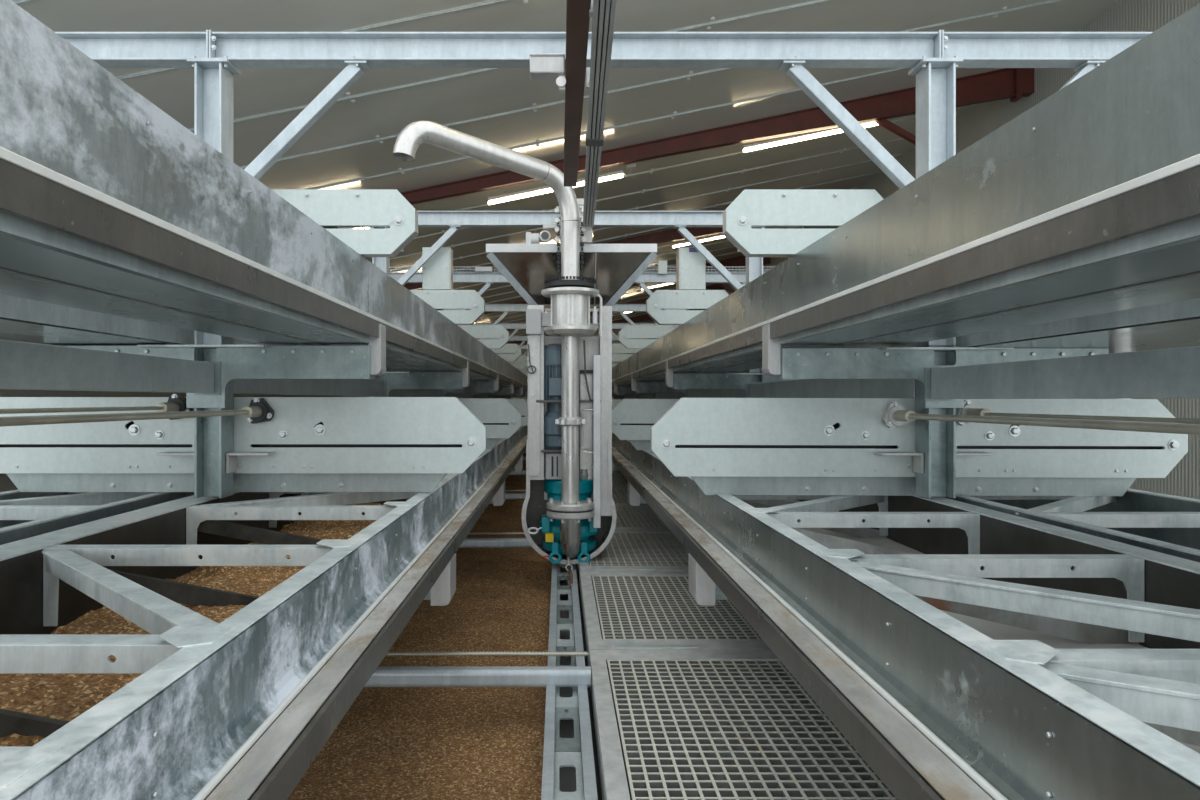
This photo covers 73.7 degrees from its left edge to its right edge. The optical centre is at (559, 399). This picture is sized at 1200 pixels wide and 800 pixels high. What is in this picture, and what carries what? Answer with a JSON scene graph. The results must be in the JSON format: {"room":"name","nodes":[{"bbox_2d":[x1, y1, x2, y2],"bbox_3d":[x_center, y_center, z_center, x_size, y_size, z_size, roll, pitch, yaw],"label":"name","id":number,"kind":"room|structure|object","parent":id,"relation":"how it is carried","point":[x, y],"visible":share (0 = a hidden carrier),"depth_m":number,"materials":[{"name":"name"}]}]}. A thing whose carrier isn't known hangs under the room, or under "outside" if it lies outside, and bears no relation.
{"room":"farm building","nodes":[
{"label":"farm building","id":0,"kind":"room"},
{"bbox_2d":[0,389,341,396],"bbox_3d":[-9.080,0.066,18.750,0.160,2.077,28.500,0,0,0],"label":"wall","id":1,"kind":"structure","parent":0,"point":[3,392],"depth_m":15.54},
{"bbox_2d":[0,498,409,746],"bbox_3d":[-0.783,0.487,9.186,0.677,0.096,17.891,0,0,0],"label":"compost","id":2,"kind":"object","parent":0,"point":[65,697],"visible":0.08,"depth_m":1.58,"materials":[{"name":"brown soil"}]},
{"bbox_2d":[0,473,583,792],"bbox_3d":[-1.850,1.184,15.000,14.300,0.160,36.000,0,0,0],"label":"floor","id":3,"kind":"structure","parent":0,"point":[567,775],"depth_m":2.98,"materials":[{"name":"concrete"}]},
{"bbox_2d":[287,453,551,799],"bbox_3d":[-0.918,1.064,9.056,1.747,0.074,17.728,0,0,0],"label":"floor substrate","id":4,"kind":"structure","parent":3,"relation":"on","point":[392,743],"depth_m":2.68,"materials":[{"name":"brown soil"}]},
{"bbox_2d":[505,345,618,397],"bbox_3d":[0.048,-0.038,17.115,5.856,2.285,0.208,0,0,0],"label":"steel frame","id":5,"kind":"object","parent":3,"relation":"on","point":[522,346],"visible":0.02,"depth_m":17.10,"materials":[{"name":"silver metal"}]},
{"bbox_2d":[483,336,643,397],"bbox_3d":[0.048,-0.038,14.696,5.856,2.285,0.208,0,0,0],"label":"steel frame","id":6,"kind":"object","parent":3,"relation":"on","point":[523,339],"visible":0.09,"depth_m":14.68,"materials":[{"name":"silver metal"}]},
{"bbox_2d":[518,365,527,373],"bbox_3d":[-0.778,-0.442,14.782,0.597,0.512,0.094,0,0,0],"label":"plate","id":7,"kind":"object","parent":6,"relation":"attached to","point":[524,370],"visible":0.02,"depth_m":14.74,"materials":[{"name":"silver metal"}]},
{"bbox_2d":[623,396,634,398],"bbox_3d":[1.197,-0.050,13.476,0.090,0.106,2.303,0,0,0],"label":"beam","id":8,"kind":"structure","parent":6,"relation":"attached to","point":[624,397],"depth_m":13.58,"materials":[{"name":"metal"}]},
{"bbox_2d":[445,304,685,452],"bbox_3d":[0.048,-0.038,9.858,5.856,2.285,0.208,0,0,0],"label":"steel frame","id":9,"kind":"object","parent":3,"relation":"on","point":[506,308],"visible":0.18,"depth_m":9.83,"materials":[{"name":"silver metal"}]},
{"bbox_2d":[445,393,471,397],"bbox_3d":[-1.114,-0.069,8.638,0.083,0.106,2.303,0,0,0],"label":"beam","id":10,"kind":"structure","parent":9,"relation":"attached to","point":[458,395],"depth_m":8.73,"materials":[{"name":"metal"}]},
{"bbox_2d":[491,344,520,360],"bbox_3d":[-0.778,-0.442,9.944,0.597,0.512,0.094,0,0,0],"label":"plate","id":11,"kind":"object","parent":9,"relation":"attached to","point":[508,348],"visible":0.52,"depth_m":9.91,"materials":[{"name":"silver metal"}]},
{"bbox_2d":[509,470,525,474],"bbox_3d":[-0.590,0.893,9.838,1.379,0.058,0.054,0,0,0],"label":"tube","id":12,"kind":"object","parent":9,"relation":"attached to","point":[513,472],"visible":0.18,"depth_m":9.81,"materials":[{"name":"metal"}]},
{"bbox_2d":[612,344,640,360],"bbox_3d":[0.862,-0.442,9.944,0.622,0.512,0.094,0,0,0],"label":"plate","id":13,"kind":"object","parent":9,"relation":"attached to","point":[616,348],"visible":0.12,"depth_m":9.91,"materials":[{"name":"silver metal"}]},
{"bbox_2d":[654,393,684,398],"bbox_3d":[1.197,-0.050,8.638,0.090,0.106,2.303,0,0,0],"label":"beam","id":14,"kind":"structure","parent":9,"relation":"attached to","point":[656,395],"depth_m":8.60,"materials":[{"name":"metal"}]},
{"bbox_2d":[541,563,597,799],"bbox_3d":[0.022,1.007,9.056,0.130,0.194,17.728,0,0,0],"label":"track","id":15,"kind":"object","parent":3,"relation":"on","point":[568,751],"visible":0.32,"depth_m":2.35,"materials":[{"name":"metal"}]},
{"bbox_2d":[393,121,656,583],"bbox_3d":[-0.114,-0.185,4.276,1.288,2.197,1.392,0,0,0],"label":"machine","id":16,"kind":"object","parent":15,"relation":"on","point":[569,513],"visible":1,"depth_m":4.31,"materials":[{"name":"silver metal"}]},
{"bbox_2d":[541,449,560,451],"bbox_3d":[-0.043,0.276,4.354,0.118,0.013,0.099,0,0,0],"label":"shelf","id":17,"kind":"object","parent":16,"relation":"attached to","point":[542,450],"depth_m":4.30,"materials":[{"name":"metal"}]},
{"bbox_2d":[536,400,600,401],"bbox_3d":[0.046,0.007,4.354,0.350,0.014,0.099,0,0,0],"label":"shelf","id":18,"kind":"object","parent":16,"relation":"attached to","point":[536,400],"depth_m":4.30,"materials":[{"name":"metal"}]},
{"bbox_2d":[580,370,592,372],"bbox_3d":[0.143,-0.154,4.368,0.070,0.016,0.083,0,0,0],"label":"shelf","id":19,"kind":"object","parent":16,"relation":"attached to","point":[581,371],"depth_m":4.33,"materials":[{"name":"black metal"}]},
{"bbox_2d":[339,211,802,505],"bbox_3d":[0.048,-0.038,5.019,5.856,2.285,0.208,0,0,0],"label":"steel frame","id":20,"kind":"object","parent":3,"relation":"on","point":[455,220],"visible":0.33,"depth_m":4.99,"materials":[{"name":"silver metal"}]},
{"bbox_2d":[233,379,386,396],"bbox_3d":[-1.114,-0.069,3.800,0.083,0.106,2.303,0,0,0],"label":"beam","id":21,"kind":"structure","parent":20,"relation":"attached to","point":[330,387],"depth_m":3.54,"materials":[{"name":"metal"}]},
{"bbox_2d":[410,290,484,324],"bbox_3d":[-0.778,-0.442,5.105,0.597,0.512,0.094,0,0,0],"label":"plate","id":22,"kind":"object","parent":20,"relation":"attached to","point":[439,300],"visible":0.57,"depth_m":5.07,"materials":[{"name":"silver metal"}]},
{"bbox_2d":[422,247,452,289],"bbox_3d":[-0.784,-0.835,5.133,0.179,0.269,0.127,0,0,0],"label":"box","id":23,"kind":"object","parent":22,"relation":"on","point":[437,273],"visible":0.91,"depth_m":5.08,"materials":[{"name":"silver metal"}]},
{"bbox_2d":[458,398,520,448],"bbox_3d":[-1.125,0.150,5.096,1.757,0.320,0.075,0,0,0],"label":"plate","id":24,"kind":"object","parent":20,"relation":"attached to","point":[501,419],"visible":0.14,"depth_m":5.07,"materials":[{"name":"silver metal"}]},
{"bbox_2d":[459,538,532,547],"bbox_3d":[-0.590,0.893,5.000,1.379,0.058,0.054,0,0,0],"label":"tube","id":25,"kind":"object","parent":20,"relation":"attached to","point":[468,542],"visible":0.2,"depth_m":4.97,"materials":[{"name":"metal"}]},
{"bbox_2d":[468,532,523,534],"bbox_3d":[-0.592,0.851,5.101,1.376,0.020,0.020,0,0,0],"label":"rod","id":26,"kind":"object","parent":20,"relation":"attached to","point":[470,533],"visible":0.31,"depth_m":5.10,"materials":[{"name":"beige metal"}]},
{"bbox_2d":[612,399,678,449],"bbox_3d":[1.192,0.159,5.096,1.776,0.332,0.075,0,0,0],"label":"plate","id":27,"kind":"object","parent":20,"relation":"attached to","point":[632,419],"visible":0.18,"depth_m":5.07,"materials":[{"name":"silver metal"}]},
{"bbox_2d":[646,290,728,324],"bbox_3d":[0.862,-0.442,5.105,0.622,0.512,0.094,0,0,0],"label":"plate","id":28,"kind":"object","parent":20,"relation":"attached to","point":[696,302],"visible":0.66,"depth_m":5.07,"materials":[{"name":"silver metal"}]},
{"bbox_2d":[676,247,705,289],"bbox_3d":[0.840,-0.835,5.133,0.170,0.269,0.127,0,0,0],"label":"box","id":29,"kind":"object","parent":28,"relation":"on","point":[690,264],"visible":0.88,"depth_m":5.08,"materials":[{"name":"silver metal"}]},
{"bbox_2d":[746,379,915,398],"bbox_3d":[1.197,-0.050,3.800,0.090,0.106,2.303,0,0,0],"label":"beam","id":30,"kind":"structure","parent":20,"relation":"attached to","point":[805,388],"depth_m":3.40,"materials":[{"name":"metal"}]},
{"bbox_2d":[473,323,678,397],"bbox_3d":[0.048,-0.038,12.277,5.856,2.285,0.208,0,0,0],"label":"steel frame","id":31,"kind":"object","parent":3,"relation":"on","point":[517,326],"visible":0.12,"depth_m":12.25,"materials":[{"name":"silver metal"}]},
{"bbox_2d":[473,395,489,397],"bbox_3d":[-1.114,-0.069,11.057,0.083,0.106,2.303,0,0,0],"label":"beam","id":32,"kind":"structure","parent":31,"relation":"attached to","point":[475,396],"depth_m":11.12,"materials":[{"name":"metal"}]},
{"bbox_2d":[507,355,527,368],"bbox_3d":[-0.778,-0.442,12.363,0.597,0.512,0.094,0,0,0],"label":"plate","id":33,"kind":"object","parent":31,"relation":"attached to","point":[521,362],"visible":0.27,"depth_m":12.33,"materials":[{"name":"silver metal"}]},
{"bbox_2d":[612,361,621,366],"bbox_3d":[0.862,-0.442,12.363,0.622,0.512,0.094,0,0,0],"label":"plate","id":34,"kind":"object","parent":31,"relation":"attached to","point":[614,363],"visible":0.02,"depth_m":12.33,"materials":[{"name":"silver metal"}]},
{"bbox_2d":[635,395,653,398],"bbox_3d":[1.197,-0.050,11.057,0.090,0.106,2.303,0,0,0],"label":"beam","id":35,"kind":"structure","parent":31,"relation":"attached to","point":[636,396],"depth_m":11.09,"materials":[{"name":"metal"}]},
{"bbox_2d":[390,273,763,470],"bbox_3d":[0.048,-0.038,7.438,5.856,2.285,0.208,0,0,0],"label":"steel frame","id":36,"kind":"object","parent":3,"relation":"on","point":[488,278],"visible":0.12,"depth_m":7.41,"materials":[{"name":"silver metal"}]},
{"bbox_2d":[390,389,443,396],"bbox_3d":[-1.114,-0.069,6.219,0.083,0.106,2.303,0,0,0],"label":"beam","id":37,"kind":"structure","parent":36,"relation":"attached to","point":[395,392],"depth_m":6.12,"materials":[{"name":"metal"}]},
{"bbox_2d":[475,267,491,271],"bbox_3d":[-0.706,-1.208,7.397,0.157,0.042,0.035,0,0,0],"label":"junction box","id":38,"kind":"object","parent":36,"relation":"on","point":[477,269],"visible":1,"depth_m":7.38,"materials":[{"name":"white plastic"}]},
{"bbox_2d":[458,325,508,348],"bbox_3d":[-0.778,-0.442,7.524,0.597,0.512,0.094,0,0,0],"label":"plate","id":39,"kind":"object","parent":36,"relation":"attached to","point":[477,331],"visible":0.5,"depth_m":7.49,"materials":[{"name":"silver metal"}]},
{"bbox_2d":[505,493,525,499],"bbox_3d":[-0.590,0.893,7.419,1.379,0.058,0.054,0,0,0],"label":"tube","id":40,"kind":"object","parent":36,"relation":"attached to","point":[508,496],"visible":0.02,"depth_m":7.39,"materials":[{"name":"metal"}]},
{"bbox_2d":[506,399,527,425],"bbox_3d":[-1.125,0.150,7.515,1.757,0.320,0.075,0,0,0],"label":"plate","id":41,"kind":"object","parent":36,"relation":"attached to","point":[520,405],"visible":0.11,"depth_m":7.49,"materials":[{"name":"silver metal"}]},
{"bbox_2d":[390,266,770,271],"bbox_3d":[0.066,-1.211,7.424,3.971,0.054,0.006,0,0,0],"label":"cable tray","id":42,"kind":"object","parent":36,"relation":"on","point":[394,269],"visible":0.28,"depth_m":7.42,"materials":[{"name":"metal"}]},
{"bbox_2d":[612,399,622,433],"bbox_3d":[1.192,0.159,7.515,1.776,0.332,0.075,0,0,0],"label":"plate","id":43,"kind":"object","parent":36,"relation":"attached to","point":[615,402],"visible":0.02,"depth_m":7.49,"materials":[{"name":"silver metal"}]},
{"bbox_2d":[618,325,673,348],"bbox_3d":[0.862,-0.442,7.524,0.622,0.512,0.094,0,0,0],"label":"plate","id":44,"kind":"object","parent":36,"relation":"attached to","point":[652,333],"visible":0.67,"depth_m":7.49,"materials":[{"name":"silver metal"}]},
{"bbox_2d":[658,260,666,274],"bbox_3d":[0.946,-1.222,7.379,0.086,0.128,0.038,0,0,0],"label":"control box","id":45,"kind":"object","parent":36,"relation":"attached to","point":[662,264],"visible":1,"depth_m":7.36,"materials":[{"name":"white plastic"}]},
{"bbox_2d":[685,389,745,397],"bbox_3d":[1.197,-0.050,6.219,0.090,0.106,2.303,0,0,0],"label":"beam","id":46,"kind":"structure","parent":36,"relation":"attached to","point":[689,393],"depth_m":6.03,"materials":[{"name":"metal"}]},
{"bbox_2d":[576,564,601,799],"bbox_3d":[0.944,1.086,9.056,1.696,0.030,17.728,0,0,0],"label":"walkway substrate","id":47,"kind":"object","parent":3,"relation":"on","point":[597,773],"visible":0.02,"depth_m":2.73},
{"bbox_2d":[612,470,623,475],"bbox_3d":[0.445,0.986,9.847,0.685,0.236,1.276,0,0,0],"label":"panel","id":48,"kind":"object","parent":47,"relation":"on","point":[615,472],"visible":0.04,"depth_m":9.52,"materials":[{"name":"grey metal"}]},
{"bbox_2d":[612,476,627,487],"bbox_3d":[0.445,0.986,8.567,0.685,0.236,1.276,0,0,0],"label":"panel","id":49,"kind":"object","parent":47,"relation":"on","point":[617,481],"visible":0.04,"depth_m":8.47,"materials":[{"name":"grey metal"}]},
{"bbox_2d":[612,488,647,504],"bbox_3d":[0.445,0.986,7.287,0.685,0.236,1.276,0,0,0],"label":"panel","id":50,"kind":"object","parent":47,"relation":"on","point":[620,495],"visible":0.09,"depth_m":7.23,"materials":[{"name":"grey metal"}]},
{"bbox_2d":[577,530,688,583],"bbox_3d":[0.445,0.986,4.727,0.685,0.236,1.276,0,0,0],"label":"panel","id":51,"kind":"object","parent":47,"relation":"on","point":[627,550],"visible":0.49,"depth_m":4.52,"materials":[{"name":"grey metal"}]},
{"bbox_2d":[615,505,668,529],"bbox_3d":[0.445,0.986,6.007,0.685,0.236,1.276,0,0,0],"label":"panel","id":52,"kind":"object","parent":47,"relation":"on","point":[629,517],"visible":0.3,"depth_m":5.84,"materials":[{"name":"grey metal"}]},
{"bbox_2d":[580,571,770,665],"bbox_3d":[0.445,0.986,3.435,0.685,0.236,1.276,0,0,0],"label":"panel","id":53,"kind":"object","parent":47,"relation":"on","point":[622,610],"visible":0.66,"depth_m":3.23,"materials":[{"name":"metal"}]},
{"bbox_2d":[589,650,896,799],"bbox_3d":[0.445,0.986,2.155,0.685,0.236,1.276,0,0,0],"label":"panel","id":54,"kind":"object","parent":47,"relation":"on","point":[669,724],"visible":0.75,"depth_m":2.10,"materials":[{"name":"grey metal"}]},
{"bbox_2d":[55,30,1152,605],"bbox_3d":[0.048,-0.038,2.600,5.856,2.285,0.208,0,0,0],"label":"steel frame","id":55,"kind":"object","parent":3,"relation":"on","point":[934,58],"visible":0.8,"depth_m":2.57,"materials":[{"name":"metal"}]},
{"bbox_2d":[0,490,193,544],"bbox_3d":[-1.627,0.426,9.178,0.576,0.221,17.907,0,0,0],"label":"tray","id":56,"kind":"object","parent":55,"relation":"attached to","point":[23,515],"visible":0.02,"depth_m":2.45,"materials":[{"name":"metal"}]},
{"bbox_2d":[0,339,220,394],"bbox_3d":[-1.114,-0.069,1.385,0.083,0.106,2.294,0,0,0],"label":"beam","id":57,"kind":"structure","parent":55,"relation":"attached to","point":[23,365],"depth_m":1.89,"materials":[{"name":"metal"}]},
{"bbox_2d":[0,294,409,371],"bbox_3d":[-1.478,-0.326,9.178,0.506,0.298,17.907,0,0,0],"label":"tray","id":58,"kind":"object","parent":55,"relation":"on","point":[21,319],"visible":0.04,"depth_m":2.17,"materials":[{"name":"metal"}]},
{"bbox_2d":[0,397,486,491],"bbox_3d":[-1.125,0.150,2.676,1.757,0.320,0.075,0,0,0],"label":"plate","id":59,"kind":"object","parent":55,"relation":"attached to","point":[319,444],"visible":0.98,"depth_m":2.65,"materials":[{"name":"silver metal"}]},
{"bbox_2d":[0,394,192,419],"bbox_3d":[-1.256,0.023,1.451,0.087,0.085,2.390,0,0,0],"label":"shaft","id":60,"kind":"object","parent":59,"relation":"attached to","point":[176,402],"visible":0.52,"depth_m":2.29,"materials":[{"name":"beige metal"}]},
{"bbox_2d":[0,398,274,426],"bbox_3d":[-0.988,0.035,1.451,0.087,0.085,2.390,0,0,0],"label":"shaft","id":61,"kind":"object","parent":59,"relation":"attached to","point":[259,410],"visible":1,"depth_m":1.89,"materials":[{"name":"beige metal"}]},
{"bbox_2d":[0,0,527,390],"bbox_3d":[-0.783,-0.329,9.178,0.418,0.302,17.907,0,0,0],"label":"tray","id":62,"kind":"object","parent":55,"relation":"on","point":[109,204],"visible":0.91,"depth_m":1.31,"materials":[{"name":"metal"}]},
{"bbox_2d":[0,425,527,799],"bbox_3d":[-0.794,0.424,9.178,0.883,0.224,17.907,0,0,0],"label":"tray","id":63,"kind":"object","parent":55,"relation":"attached to","point":[240,707],"visible":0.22,"depth_m":1.32,"materials":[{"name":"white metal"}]},
{"bbox_2d":[271,189,417,256],"bbox_3d":[-0.778,-0.442,2.686,0.597,0.512,0.094,0,0,0],"label":"plate","id":64,"kind":"object","parent":55,"relation":"attached to","point":[331,209],"visible":0.54,"depth_m":2.65,"materials":[{"name":"silver metal"}]},
{"bbox_2d":[364,666,590,686],"bbox_3d":[-0.590,0.893,2.581,1.379,0.058,0.054,0,0,0],"label":"tube","id":65,"kind":"object","parent":55,"relation":"attached to","point":[383,676],"visible":0.57,"depth_m":2.55,"materials":[{"name":"metal"}]},
{"bbox_2d":[385,651,588,656],"bbox_3d":[-0.592,0.851,2.682,1.376,0.020,0.020,0,0,0],"label":"rod","id":66,"kind":"object","parent":55,"relation":"attached to","point":[389,653],"visible":0.54,"depth_m":2.67,"materials":[{"name":"beige metal"}]},
{"bbox_2d":[530,0,590,186],"bbox_3d":[-0.008,-1.038,2.016,0.176,0.106,3.648,0,0,0],"label":"beam","id":67,"kind":"structure","parent":55,"relation":"attached to","point":[569,75],"depth_m":2.52,"materials":[{"name":"brown paint"}]},
{"bbox_2d":[573,178,584,187],"bbox_3d":[0.216,-2.472,9.150,0.125,0.103,0.077,0,0,0],"label":"strip light","id":68,"kind":"object","parent":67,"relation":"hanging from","point":[580,182],"depth_m":9.13,"materials":[{"name":"plastic"}]},
{"bbox_2d":[583,0,616,227],"bbox_3d":[0.130,-1.008,3.072,0.072,0.145,2.562,0,0,1],"label":"cables","id":69,"kind":"object","parent":67,"relation":"attached to","point":[602,12],"visible":0.99,"depth_m":2.58,"materials":[{"name":"metal"}]},
{"bbox_2d":[723,189,882,256],"bbox_3d":[0.862,-0.442,2.686,0.622,0.512,0.094,0,0,0],"label":"plate","id":70,"kind":"object","parent":55,"relation":"attached to","point":[819,212],"visible":0.59,"depth_m":2.65,"materials":[{"name":"silver metal"}]},
{"bbox_2d":[612,434,1199,799],"bbox_3d":[0.848,0.424,9.178,0.826,0.224,17.907,0,0,0],"label":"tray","id":71,"kind":"object","parent":55,"relation":"on","point":[963,651],"visible":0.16,"depth_m":1.35,"materials":[{"name":"metal"}]},
{"bbox_2d":[612,3,1199,388],"bbox_3d":[0.897,-0.323,9.178,0.460,0.296,17.907,0,0,0],"label":"steel beam","id":72,"kind":"structure","parent":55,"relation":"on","point":[1085,202],"depth_m":1.32,"materials":[{"name":"metal"}]},
{"bbox_2d":[650,398,1187,495],"bbox_3d":[1.192,0.159,2.676,1.776,0.332,0.075,0,0,0],"label":"plate","id":73,"kind":"object","parent":55,"relation":"attached to","point":[733,446],"visible":0.91,"depth_m":2.65,"materials":[{"name":"silver metal"}]},
{"bbox_2d":[882,402,1199,434],"bbox_3d":[1.108,0.048,1.451,0.087,0.085,2.390,0,0,0],"label":"shaft","id":74,"kind":"object","parent":73,"relation":"attached to","point":[896,414],"visible":1,"depth_m":1.83,"materials":[{"name":"beige metal"}]},
{"bbox_2d":[956,400,1199,425],"bbox_3d":[1.345,0.042,1.451,0.087,0.085,2.390,0,0,0],"label":"shaft","id":75,"kind":"object","parent":73,"relation":"attached to","point":[970,408],"visible":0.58,"depth_m":2.15,"materials":[{"name":"beige metal"}]},
{"bbox_2d":[733,298,1199,372],"bbox_3d":[1.696,-0.320,9.178,0.806,0.310,17.907,0,0,0],"label":"tray","id":76,"kind":"object","parent":55,"relation":"on","point":[1174,324],"visible":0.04,"depth_m":2.08,"materials":[{"name":"metal"}]},
{"bbox_2d":[924,346,1199,400],"bbox_3d":[1.197,-0.050,1.385,0.090,0.106,2.294,0,0,0],"label":"beam","id":77,"kind":"structure","parent":55,"relation":"attached to","point":[1171,372],"depth_m":1.81,"materials":[{"name":"metal"}]},
{"bbox_2d":[944,489,1199,561],"bbox_3d":[1.669,0.426,9.178,0.718,0.221,17.907,0,0,0],"label":"tray","id":78,"kind":"object","parent":55,"relation":"on","point":[1158,522],"visible":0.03,"depth_m":2.45,"materials":[{"name":"metal"}]},
{"bbox_2d":[342,320,654,398],"bbox_3d":[-1.850,-1.336,33.080,14.300,4.880,0.160,0,0,0],"label":"wall","id":79,"kind":"structure","parent":0,"point":[616,331],"depth_m":33.00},
{"bbox_2d":[11,0,1120,341],"bbox_3d":[-1.850,-2.368,18.350,14.300,3.072,29.300,0,0,0],"label":"ceiling","id":80,"kind":"structure","parent":0,"point":[351,145],"depth_m":7.21,"materials":[{"name":"metal"}]},
{"bbox_2d":[339,227,369,228],"bbox_3d":[-2.881,-1.923,9.150,1.684,0.571,0.077,0,0,0],"label":"strip light","id":81,"kind":"object","parent":80,"relation":"hanging from","point":[343,227],"visible":0.05,"depth_m":9.13,"materials":[{"name":"plastic"}]},
{"bbox_2d":[488,186,553,204],"bbox_3d":[-0.444,-2.329,9.150,0.740,0.205,0.077,0,0,0],"label":"strip light","id":82,"kind":"object","parent":80,"relation":"hanging from","point":[542,190],"depth_m":9.13,"materials":[{"name":"plastic"}]},
{"bbox_2d":[404,227,722,289],"bbox_3d":[-0.350,-2.531,14.624,11.300,2.402,0.176,0,0,0],"label":"rafter","id":83,"kind":"object","parent":80,"relation":"attached to","point":[671,235],"visible":0.11,"depth_m":14.59,"materials":[{"name":"red paint"}]},
{"bbox_2d":[506,314,653,343],"bbox_3d":[-0.350,-2.531,31.424,11.300,2.402,0.176,0,0,0],"label":"rafter","id":84,"kind":"object","parent":80,"relation":"attached to","point":[644,317],"visible":0.12,"depth_m":31.39,"materials":[{"name":"red paint"}]},
{"bbox_2d":[506,284,724,331],"bbox_3d":[-0.350,-2.531,25.824,11.300,2.402,0.176,0,0,0],"label":"rafter","id":85,"kind":"object","parent":80,"relation":"attached to","point":[712,287],"visible":0.04,"depth_m":25.79,"materials":[{"name":"red paint"}]},
{"bbox_2d":[598,162,635,181],"bbox_3d":[0.649,-2.597,9.150,0.421,0.216,0.077,0,0,0],"label":"strip light","id":86,"kind":"object","parent":80,"relation":"hanging from","point":[618,174],"depth_m":9.13,"materials":[{"name":"plastic"}]},
{"bbox_2d":[483,255,770,314],"bbox_3d":[-0.350,-2.531,20.224,11.300,2.402,0.176,0,0,0],"label":"rafter","id":87,"kind":"object","parent":80,"relation":"attached to","point":[740,261],"visible":0.1,"depth_m":20.19,"materials":[{"name":"red paint"}]},
{"bbox_2d":[641,283,673,289],"bbox_3d":[2.939,-3.116,20.600,1.684,0.571,0.077,0,0,0],"label":"strip light","id":88,"kind":"object","parent":80,"relation":"hanging from","point":[659,284],"visible":0.19,"depth_m":20.58,"materials":[{"name":"plastic"}]},
{"bbox_2d":[672,241,689,247],"bbox_3d":[2.248,-2.889,14.900,0.316,0.111,0.077,0,0,0],"label":"strip light","id":89,"kind":"object","parent":80,"relation":"hanging from","point":[682,243],"depth_m":14.88,"materials":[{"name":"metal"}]},
{"bbox_2d":[697,234,724,241],"bbox_3d":[2.805,-3.009,14.900,0.502,0.130,0.077,0,0,0],"label":"strip light","id":90,"kind":"object","parent":80,"relation":"hanging from","point":[708,238],"depth_m":14.88,"materials":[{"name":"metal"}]},
{"bbox_2d":[401,68,1033,204],"bbox_3d":[-0.350,-2.531,9.024,11.300,2.402,0.176,0,0,0],"label":"rafter","id":91,"kind":"object","parent":80,"relation":"attached to","point":[1014,84],"visible":0.52,"depth_m":8.99,"materials":[{"name":"red paint"}]},
{"bbox_2d":[743,121,877,151],"bbox_3d":[2.939,-3.116,9.150,1.684,0.571,0.077,0,0,0],"label":"strip light","id":92,"kind":"object","parent":80,"relation":"hanging from","point":[815,134],"visible":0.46,"depth_m":9.13,"materials":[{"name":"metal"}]},
{"bbox_2d":[723,0,1199,499],"bbox_3d":[5.380,-1.400,18.000,0.160,5.008,30.000,0,0,0],"label":"wall","id":93,"kind":"structure","parent":0,"point":[981,119],"depth_m":7.63,"materials":[{"name":"grey metal"}]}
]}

